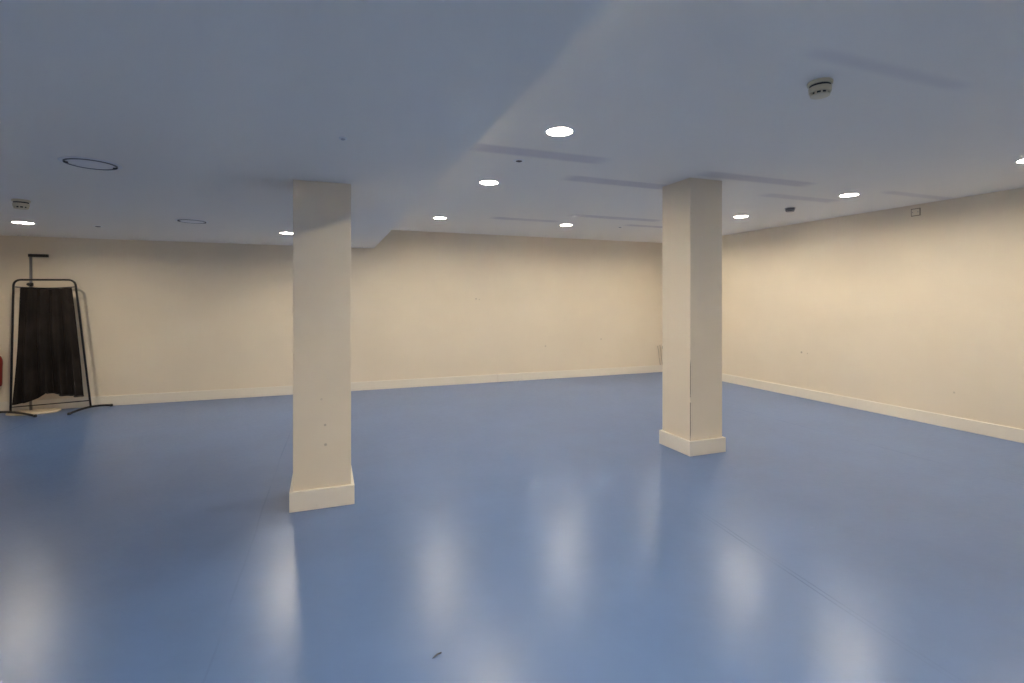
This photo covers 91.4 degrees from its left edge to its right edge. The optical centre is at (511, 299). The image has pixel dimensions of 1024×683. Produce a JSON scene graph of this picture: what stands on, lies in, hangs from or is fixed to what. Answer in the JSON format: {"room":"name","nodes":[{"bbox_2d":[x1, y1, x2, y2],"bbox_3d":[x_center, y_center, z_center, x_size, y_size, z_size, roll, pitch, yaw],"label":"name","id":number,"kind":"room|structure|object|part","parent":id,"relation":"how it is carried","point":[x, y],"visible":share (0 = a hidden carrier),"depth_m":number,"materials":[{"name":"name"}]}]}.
{"room":"empty basement hall","nodes":[
{"label":"empty basement hall","id":0,"kind":"room"},
{"bbox_2d":[0,0,613,247],"bbox_3d":[-2.389,-1.109,0.699,5.520,0.521,14.189,0,0,-21],"label":"ceiling","id":1,"kind":"structure","parent":0,"point":[211,111],"depth_m":2.15,"materials":[{"name":"white paint"}]},
{"bbox_2d":[11,199,30,209],"bbox_3d":[-4.192,-0.808,4.265,0.122,0.080,0.122,0,0,41],"label":"smoke detector","id":2,"kind":"object","parent":1,"relation":"attached to","point":[21,204],"visible":1,"depth_m":4.23,"materials":[{"name":"beige plastic"}]},
{"bbox_2d":[9,221,36,223],"bbox_3d":[-5.401,-0.858,5.518,0.216,0.028,0.216,0,0,-21],"label":"recessed light","id":3,"kind":"object","parent":1,"relation":"in","point":[18,222],"visible":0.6,"depth_m":5.55,"materials":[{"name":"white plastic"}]},
{"bbox_2d":[57,156,122,169],"bbox_3d":[-2.629,-0.842,3.120,0.312,0.014,0.312,0,0,-41],"label":"ceiling panel","id":4,"kind":"object","parent":1,"relation":"attached to","point":[83,162],"visible":1,"depth_m":3.09,"materials":[{"name":"white plastic"}]},
{"bbox_3d":[-2.629,-0.845,3.120,0.241,0.008,0.241,0,0,-41],"label":"panel","id":5,"kind":"part","parent":4,"relation":"part of","materials":[{"name":"white plastic"}]},
{"bbox_2d":[175,219,208,223],"bbox_3d":[-3.464,-0.842,5.407,0.312,0.014,0.312,0,0,-41],"label":"ceiling panel","id":6,"kind":"object","parent":1,"relation":"attached to","point":[195,221],"visible":1,"depth_m":5.39,"materials":[{"name":"white plastic"}]},
{"bbox_3d":[-3.464,-0.845,5.407,0.241,0.008,0.241,0,0,-41],"label":"panel","id":7,"kind":"part","parent":6,"relation":"part of","materials":[{"name":"white plastic"}]},
{"bbox_2d":[0,230,661,401],"bbox_3d":[-2.070,0.065,8.477,11.887,2.870,0.150,0,0,-21],"label":"wall","id":8,"kind":"structure","parent":0,"point":[157,316],"depth_m":8.29,"materials":[{"name":"beige paint"}]},
{"bbox_2d":[0,356,2,385],"bbox_3d":[-6.764,0.897,6.527,0.170,0.486,0.191,0,0,20],"label":"fire extinguisher","id":9,"kind":"object","parent":8,"relation":"attached to","point":[1,359],"visible":1,"depth_m":6.54,"materials":[{"name":"red metal"}]},
{"bbox_2d":[0,365,661,410],"bbox_3d":[-2.041,1.429,8.399,11.551,0.142,0.018,0,0,-21],"label":"baseboard","id":10,"kind":"structure","parent":8,"relation":"attached to","point":[132,399],"depth_m":7.81,"materials":[{"name":"paint"}]},
{"bbox_2d":[0,372,1023,682],"bbox_3d":[0.451,1.560,1.766,11.887,0.120,14.489,0,0,-21],"label":"floor","id":11,"kind":"structure","parent":0,"point":[542,530],"depth_m":3.07,"materials":[{"name":"blue plastic"}]},
{"bbox_2d":[5,254,60,415],"bbox_3d":[-6.323,0.447,6.609,0.550,2.106,0.300,0,0,-21],"label":"pole stand","id":12,"kind":"object","parent":11,"relation":"on","point":[30,410],"visible":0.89,"depth_m":6.65,"materials":[{"name":"grey metal"}]},
{"bbox_3d":[-6.323,1.488,6.609,0.550,0.025,0.300,0,0,-21],"label":"floor plate","id":13,"kind":"part","parent":12,"relation":"part of","materials":[{"name":"beige"}]},
{"bbox_3d":[-6.343,-0.586,6.692,0.209,0.040,0.044,0,0,-21],"label":"arm","id":14,"kind":"part","parent":12,"relation":"part of","materials":[{"name":"black paint"}]},
{"bbox_2d":[0,279,112,416],"bbox_3d":[-6.166,0.613,6.574,1.354,1.773,0.479,0,0,-21],"label":"rack","id":15,"kind":"object","parent":11,"relation":"on","point":[48,361],"visible":1,"depth_m":6.59,"materials":[{"name":"black metal"}]},
{"bbox_3d":[-6.147,-0.157,6.578,0.651,0.036,0.013,0,0,-21],"label":"rail","id":16,"kind":"part","parent":15,"relation":"part of","materials":[{"name":"metal"}]},
{"bbox_2d":[12,288,83,404],"bbox_3d":[-6.122,0.605,6.617,0.738,1.522,0.135,0,0,-21],"label":"curtain","id":17,"kind":"object","parent":15,"relation":"hanging from","point":[48,361],"depth_m":6.60,"materials":[{"name":"fabric"}]},
{"bbox_3d":[-6.088,1.380,6.601,0.830,0.044,0.013,0,0,-21],"label":"rail","id":18,"kind":"part","parent":15,"relation":"part of","materials":[{"name":"metal"}]},
{"bbox_2d":[289,180,353,512],"bbox_3d":[-1.442,0.326,3.803,0.438,2.349,0.470,0,0,-21],"label":"pillar","id":19,"kind":"structure","parent":11,"relation":"on","point":[322,477],"depth_m":3.60,"materials":[{"name":"beige paint"}]},
{"bbox_3d":[-1.442,1.429,3.803,0.438,0.142,0.470,0,0,-21],"label":"skirting","id":20,"kind":"part","parent":19,"relation":"part of","materials":[{"name":"paint"}]},
{"bbox_2d":[659,178,725,456],"bbox_3d":[1.818,0.165,5.059,0.434,2.670,0.470,0,0,-21],"label":"pillar","id":21,"kind":"structure","parent":11,"relation":"on","point":[691,207],"depth_m":4.88,"materials":[{"name":"beige paint"}]},
{"bbox_3d":[1.818,1.429,5.059,0.434,0.142,0.470,0,0,-21],"label":"skirting","id":22,"kind":"part","parent":21,"relation":"part of","materials":[{"name":"paint"}]},
{"bbox_2d":[392,0,1023,242],"bbox_3d":[3.035,-1.270,2.737,6.067,0.200,14.189,0,0,-21],"label":"ceiling","id":23,"kind":"structure","parent":0,"point":[925,102],"depth_m":3.27,"materials":[{"name":"white paint"}]},
{"bbox_2d":[478,180,499,184],"bbox_3d":[-0.230,-1.179,5.000,0.216,0.028,0.216,0,0,-21],"label":"recessed light","id":24,"kind":"object","parent":23,"relation":"in","point":[483,182],"visible":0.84,"depth_m":5.05,"materials":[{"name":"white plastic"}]},
{"bbox_2d":[513,159,524,162],"bbox_3d":[0.059,-1.163,4.208,0.100,0.013,0.100,0,0,-21],"label":"sprinkler","id":25,"kind":"object","parent":23,"relation":"attached to","point":[514,160],"visible":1,"depth_m":4.19,"materials":[{"name":"metal"}]},
{"bbox_2d":[544,126,574,136],"bbox_3d":[0.332,-1.179,3.482,0.216,0.028,0.216,0,0,-21],"label":"recessed light","id":26,"kind":"object","parent":23,"relation":"in","point":[558,131],"visible":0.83,"depth_m":3.51,"materials":[{"name":"white glass"}]},
{"bbox_2d":[548,128,570,133],"bbox_3d":[0.332,-1.188,3.482,0.173,0.006,0.173,0,0,-21],"label":"diffuser","id":27,"kind":"object","parent":26,"relation":"attached to","point":[550,130],"depth_m":3.51,"materials":[{"name":"white plastic"}]},
{"bbox_2d":[733,215,748,217],"bbox_3d":[3.233,-1.179,7.051,0.216,0.028,0.216,0,0,-21],"label":"recessed light","id":28,"kind":"object","parent":23,"relation":"in","point":[739,216],"visible":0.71,"depth_m":7.11,"materials":[{"name":"white glass"}]},
{"bbox_2d":[785,207,794,211],"bbox_3d":[3.559,-1.145,6.395,0.122,0.050,0.122,0,0,-21],"label":"smoke detector","id":29,"kind":"object","parent":23,"relation":"attached to","point":[789,209],"visible":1,"depth_m":6.36,"materials":[{"name":"grey plastic"}]},
{"bbox_2d":[807,77,832,99],"bbox_3d":[1.658,-1.129,2.689,0.122,0.080,0.122,0,0,-32],"label":"smoke detector","id":30,"kind":"object","parent":23,"relation":"attached to","point":[820,88],"visible":1,"depth_m":2.65,"materials":[{"name":"beige plastic"}]},
{"bbox_2d":[838,193,859,196],"bbox_3d":[3.778,-1.179,5.599,0.216,0.028,0.216,0,0,-21],"label":"recessed light","id":31,"kind":"object","parent":23,"relation":"in","point":[848,194],"visible":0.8,"depth_m":5.64,"materials":[{"name":"white glass"}]},
{"bbox_2d":[1013,159,1023,163],"bbox_3d":[4.352,-1.179,4.183,0.216,0.028,0.216,0,0,-21],"label":"recessed light","id":32,"kind":"object","parent":23,"relation":"in","point":[1020,161],"visible":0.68,"depth_m":4.26,"materials":[{"name":"white glass"}]},
{"bbox_2d":[722,187,1023,428],"bbox_3d":[5.971,0.065,3.760,0.150,2.870,14.339,0,0,-21],"label":"wall","id":33,"kind":"structure","parent":0,"point":[924,312],"depth_m":6.40,"materials":[{"name":"beige paint"}]},
{"bbox_2d":[722,373,1023,442],"bbox_3d":[5.866,1.429,3.800,0.018,0.142,14.153,0,0,-21],"label":"baseboard","id":34,"kind":"structure","parent":33,"relation":"attached to","point":[978,427],"depth_m":6.39,"materials":[{"name":"paint"}]},
{"bbox_2d":[911,208,920,216],"bbox_3d":[4.980,-1.076,6.164,0.016,0.094,0.104,0,0,-21],"label":"socket","id":35,"kind":"object","parent":33,"relation":"attached to","point":[917,211],"visible":1,"depth_m":6.16,"materials":[{"name":"beige paint"}]},
{"bbox_3d":[4.978,-1.076,6.163,0.007,0.076,0.086,0,0,-21],"label":"plate","id":36,"kind":"part","parent":35,"relation":"part of","materials":[{"name":"beige paint"}]}
]}

